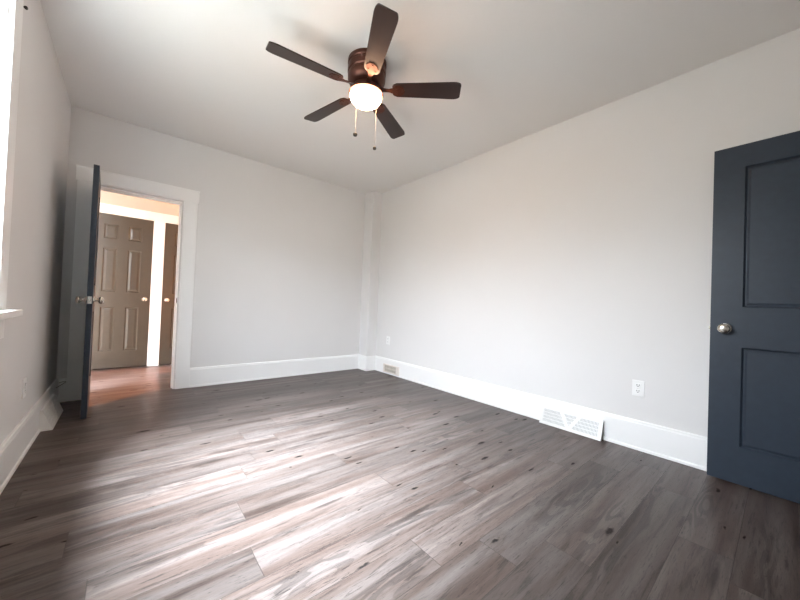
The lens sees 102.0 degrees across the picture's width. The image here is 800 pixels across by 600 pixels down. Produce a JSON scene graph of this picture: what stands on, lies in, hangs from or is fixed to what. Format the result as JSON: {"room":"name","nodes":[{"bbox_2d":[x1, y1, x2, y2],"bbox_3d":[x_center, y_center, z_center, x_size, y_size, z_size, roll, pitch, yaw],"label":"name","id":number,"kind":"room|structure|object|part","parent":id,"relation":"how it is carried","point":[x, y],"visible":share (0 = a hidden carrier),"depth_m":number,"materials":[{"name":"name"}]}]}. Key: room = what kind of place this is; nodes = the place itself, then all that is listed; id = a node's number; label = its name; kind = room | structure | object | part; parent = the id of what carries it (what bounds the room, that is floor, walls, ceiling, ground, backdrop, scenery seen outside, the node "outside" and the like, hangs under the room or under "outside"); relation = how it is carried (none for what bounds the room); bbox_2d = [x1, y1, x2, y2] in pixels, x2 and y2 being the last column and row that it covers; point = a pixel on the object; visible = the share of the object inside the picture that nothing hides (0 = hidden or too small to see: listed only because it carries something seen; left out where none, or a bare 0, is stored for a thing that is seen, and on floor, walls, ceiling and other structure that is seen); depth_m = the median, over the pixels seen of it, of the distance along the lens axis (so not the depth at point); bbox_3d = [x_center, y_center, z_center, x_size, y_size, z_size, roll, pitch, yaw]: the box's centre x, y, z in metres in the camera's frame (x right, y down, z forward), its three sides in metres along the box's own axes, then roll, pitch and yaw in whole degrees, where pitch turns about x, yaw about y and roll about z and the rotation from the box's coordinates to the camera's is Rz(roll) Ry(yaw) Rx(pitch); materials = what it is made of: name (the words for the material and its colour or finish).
{"room":"empty bedroom","nodes":[
{"label":"empty bedroom","id":0,"kind":"room"},
{"bbox_2d":[0,0,70,444],"bbox_3d":[-1.514,-0.394,0.996,0.150,2.683,4.904,3,-1,-40],"label":"wall","id":1,"kind":"structure","parent":0,"point":[29,344],"depth_m":2.01,"materials":[{"name":"paint"}]},
{"bbox_2d":[0,0,23,338],"bbox_3d":[-1.314,-0.701,0.826,0.212,1.783,1.935,3,-1,-40],"label":"window","id":2,"kind":"structure","parent":1,"relation":"in","point":[11,11],"depth_m":1.46,"materials":[{"name":"white paint"}]},
{"bbox_3d":[-1.317,0.072,0.837,0.142,0.033,1.935,3,-1,-40],"label":"sill","id":3,"kind":"part","parent":2,"relation":"part of","materials":[{"name":"white paint"}]},
{"bbox_2d":[21,377,26,398],"bbox_3d":[-2.268,0.531,1.957,0.009,0.116,0.074,3,-1,-40],"label":"wall outlet","id":4,"kind":"object","parent":1,"relation":"attached to","point":[24,381],"visible":1,"depth_m":1.94,"materials":[{"name":"white plastic"}]},
{"bbox_2d":[0,379,58,493],"bbox_3d":[-1.543,0.843,1.092,0.026,0.212,4.754,3,-1,-40],"label":"baseboard","id":5,"kind":"structure","parent":1,"relation":"attached to","point":[14,448],"depth_m":1.88,"materials":[{"name":"white paint"}]},
{"bbox_2d":[39,394,62,431],"bbox_3d":[-2.668,0.850,2.489,0.069,0.148,0.500,3,-1,-40],"label":"floor vent","id":6,"kind":"object","parent":5,"relation":"attached to","point":[52,410],"visible":1,"depth_m":2.40,"materials":[{"name":"white metal"}]},
{"bbox_2d":[45,398,60,424],"bbox_3d":[-2.664,0.850,2.492,0.040,0.103,0.450,3,-1,-40],"label":"grille","id":7,"kind":"object","parent":6,"relation":"attached to","point":[53,408],"depth_m":2.47,"materials":[{"name":"white metal"}]},
{"bbox_2d":[100,190,178,359],"bbox_3d":[-3.081,-0.304,4.957,3.550,2.500,0.120,3,-1,-40],"label":"wall","id":8,"kind":"structure","parent":0,"point":[106,197],"depth_m":4.45,"materials":[{"name":"beige paint"}]},
{"bbox_2d":[91,213,153,368],"bbox_3d":[-3.722,-0.110,4.312,0.652,2.020,0.101,3,-1,-39],"label":"door","id":9,"kind":"structure","parent":8,"relation":"in","point":[125,244],"depth_m":4.33,"materials":[{"name":"beige paint"}]},
{"bbox_2d":[100,203,178,365],"bbox_3d":[-3.470,-0.151,4.617,1.650,2.155,0.143,3,-1,-40],"label":"door frame","id":10,"kind":"structure","parent":8,"relation":"attached to","point":[160,219],"depth_m":4.55,"materials":[{"name":"white paint"}]},
{"bbox_3d":[-3.392,-1.170,4.587,1.650,0.115,0.023,3,-1,-40],"label":"head casing","id":11,"kind":"part","parent":10,"relation":"part of","materials":[{"name":"white paint"}]},
{"bbox_3d":[-3.437,-0.093,4.570,0.119,2.040,0.020,3,-1,-40],"label":"casing","id":12,"kind":"part","parent":10,"relation":"part of","materials":[{"name":"white paint"}]},
{"bbox_2d":[158,223,177,364],"bbox_3d":[-3.134,-0.080,4.807,0.652,2.020,0.101,3,-1,-41],"label":"door","id":13,"kind":"structure","parent":8,"relation":"in","point":[171,230],"depth_m":4.66,"materials":[{"name":"beige paint"}]},
{"bbox_2d":[56,106,364,388],"bbox_3d":[-1.787,-0.359,4.051,3.670,2.683,0.120,3,-1,-40],"label":"wall","id":14,"kind":"structure","parent":0,"point":[279,256],"depth_m":3.93,"materials":[{"name":"paint"}]},
{"bbox_2d":[75,164,103,418],"bbox_3d":[-2.654,-0.074,2.789,0.165,1.985,0.720,3,-1,-42],"label":"door","id":15,"kind":"structure","parent":14,"relation":"in","point":[89,300],"depth_m":2.53,"materials":[{"name":"wood"}]},
{"bbox_3d":[-2.499,-0.002,2.541,0.065,0.066,0.066,3,-1,-42],"label":"knob","id":16,"kind":"part","parent":15,"relation":"part of","materials":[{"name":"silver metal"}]},
{"bbox_3d":[-2.425,0.002,2.608,0.065,0.066,0.066,3,-1,-42],"label":"knob","id":17,"kind":"part","parent":15,"relation":"part of","materials":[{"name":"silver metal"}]},
{"bbox_2d":[66,164,199,401],"bbox_3d":[-2.668,-0.140,3.308,0.971,2.154,0.169,3,-1,-40],"label":"door frame","id":18,"kind":"structure","parent":14,"relation":"attached to","point":[84,175],"depth_m":3.23,"materials":[{"name":"white paint"}]},
{"bbox_3d":[-2.946,-0.088,2.989,0.116,2.020,0.020,3,-1,-40],"label":"casing","id":19,"kind":"part","parent":18,"relation":"part of","materials":[{"name":"white paint"}]},
{"bbox_3d":[-2.583,-1.148,3.269,0.971,0.134,0.029,3,-1,-40],"label":"head casing","id":20,"kind":"part","parent":18,"relation":"part of","materials":[{"name":"white paint"}]},
{"bbox_3d":[-2.318,-0.056,3.518,0.130,2.020,0.020,3,-1,-40],"label":"casing","id":21,"kind":"part","parent":18,"relation":"part of","materials":[{"name":"white paint"}]},
{"bbox_2d":[58,354,358,402],"bbox_3d":[-1.850,0.874,3.924,3.206,0.212,0.026,3,-1,-40],"label":"baseboard","id":22,"kind":"structure","parent":14,"relation":"attached to","point":[221,374],"depth_m":4.03,"materials":[{"name":"white paint"}]},
{"bbox_2d":[0,364,799,599],"bbox_3d":[-0.763,1.054,2.749,3.670,0.100,6.580,3,-1,-40],"label":"floor","id":23,"kind":"structure","parent":0,"point":[351,484],"depth_m":1.59,"materials":[{"name":"laminate"}]},
{"bbox_2d":[40,0,799,193],"bbox_3d":[-0.121,-1.715,2.158,3.670,0.100,4.924,3,-1,-40],"label":"ceiling","id":24,"kind":"structure","parent":0,"point":[202,72],"depth_m":2.28,"materials":[{"name":"white paint"}]},
{"bbox_2d":[266,3,460,149],"bbox_3d":[-0.275,-1.384,2.261,1.250,0.570,1.266,3,-1,-40],"label":"ceiling fan","id":25,"kind":"object","parent":24,"relation":"hanging from","point":[366,66],"visible":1,"depth_m":2.18,"materials":[{"name":"brown wood"}]},
{"bbox_3d":[-0.586,-1.488,2.037,0.470,0.008,0.132,3,12,-34],"label":"blade","id":26,"kind":"part","parent":25,"relation":"part of","materials":[{"name":"brown wood"}]},
{"bbox_3d":[-0.566,-1.479,2.530,0.470,0.008,0.132,2,12,38],"label":"blade","id":27,"kind":"part","parent":25,"relation":"part of","materials":[{"name":"brown wood"}]},
{"bbox_3d":[-0.239,-1.394,2.268,0.221,0.084,0.221,3,-1,-40],"label":"lamp shade","id":28,"kind":"part","parent":25,"relation":"part of","materials":[{"name":"white glass"}]},
{"bbox_3d":[-0.123,-1.472,1.865,0.132,0.008,0.470,16,-4,-15],"label":"blade","id":29,"kind":"part","parent":25,"relation":"part of","materials":[{"name":"brown wood"}]},
{"bbox_3d":[-0.090,-1.459,2.663,0.132,0.008,0.470,-12,-6,20],"label":"blade","id":30,"kind":"part","parent":25,"relation":"part of","materials":[{"name":"brown wood"}]},
{"bbox_3d":[0.183,-1.454,2.251,0.470,0.008,0.132,2,-14,2],"label":"blade","id":31,"kind":"part","parent":25,"relation":"part of","materials":[{"name":"brown wood"}]},
{"bbox_2d":[376,28,799,436],"bbox_3d":[1.176,-0.255,3.263,0.150,2.683,4.904,3,-1,-40],"label":"wall","id":32,"kind":"structure","parent":0,"point":[569,261],"depth_m":2.68,"materials":[{"name":"paint"}]},
{"bbox_2d":[359,191,381,355],"bbox_3d":[-0.453,-0.293,4.955,0.164,2.683,0.216,3,-1,-40],"label":"trim","id":33,"kind":"structure","parent":32,"relation":"attached to","point":[373,199],"depth_m":4.88,"materials":[{"name":"paint"}]},
{"bbox_2d":[386,336,389,344],"bbox_3d":[-0.173,0.584,4.688,0.009,0.116,0.074,3,-1,-40],"label":"wall outlet","id":34,"kind":"object","parent":32,"relation":"attached to","point":[388,337],"visible":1,"depth_m":4.68,"materials":[{"name":"white plastic"}]},
{"bbox_2d":[383,363,398,375],"bbox_3d":[-0.127,0.980,4.574,0.020,0.118,0.345,3,-1,-40],"label":"air vent","id":35,"kind":"object","parent":32,"relation":"attached to","point":[387,368],"visible":1,"depth_m":4.57,"materials":[{"name":"beige metal"}]},
{"bbox_2d":[384,365,395,373],"bbox_3d":[-0.139,0.978,4.582,0.007,0.088,0.262,3,-1,-40],"label":"grille","id":36,"kind":"object","parent":35,"relation":"attached to","point":[391,369],"depth_m":4.58,"materials":[{"name":"beige metal"}]},
{"bbox_2d":[358,354,706,470],"bbox_3d":[0.950,0.972,3.192,0.190,0.212,4.754,3,-1,-40],"label":"baseboard","id":37,"kind":"structure","parent":32,"relation":"attached to","point":[686,448],"depth_m":2.76,"materials":[{"name":"white paint"}]},
{"bbox_2d":[539,404,603,440],"bbox_3d":[1.415,1.013,2.702,0.070,0.149,0.485,3,-1,-40],"label":"floor vent","id":38,"kind":"object","parent":37,"relation":"attached to","point":[590,427],"visible":1,"depth_m":2.67,"materials":[{"name":"white metal"}]},
{"bbox_2d":[543,408,598,436],"bbox_3d":[1.411,1.012,2.699,0.040,0.103,0.436,3,-1,-40],"label":"grille","id":39,"kind":"object","parent":38,"relation":"attached to","point":[576,423],"depth_m":2.68,"materials":[{"name":"white metal"}]},
{"bbox_3d":[1.414,1.014,2.702,0.041,0.106,0.441,3,-1,-40],"label":"damper plate","id":40,"kind":"part","parent":38,"relation":"part of","materials":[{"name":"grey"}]},
{"bbox_2d":[632,380,643,396],"bbox_3d":[1.758,0.652,2.393,0.009,0.116,0.074,3,-1,-40],"label":"wall outlet","id":41,"kind":"object","parent":32,"relation":"attached to","point":[637,386],"visible":1,"depth_m":2.39,"materials":[{"name":"white plastic"}]},
{"bbox_3d":[1.362,-0.292,0.311,3.370,2.683,0.150,3,-1,-40],"label":"wall","id":42,"kind":"structure","parent":0,"visible":0},
{"bbox_2d":[707,131,799,503],"bbox_3d":[2.221,0.080,1.726,0.165,2.025,0.840,3,-1,-39],"label":"door","id":43,"kind":"structure","parent":42,"relation":"in","point":[753,439],"depth_m":1.89,"materials":[{"name":"wood"}]},
{"bbox_3d":[1.960,0.173,1.960,0.065,0.066,0.066,3,-1,-39],"label":"knob","id":44,"kind":"part","parent":43,"relation":"part of","materials":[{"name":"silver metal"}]}
]}

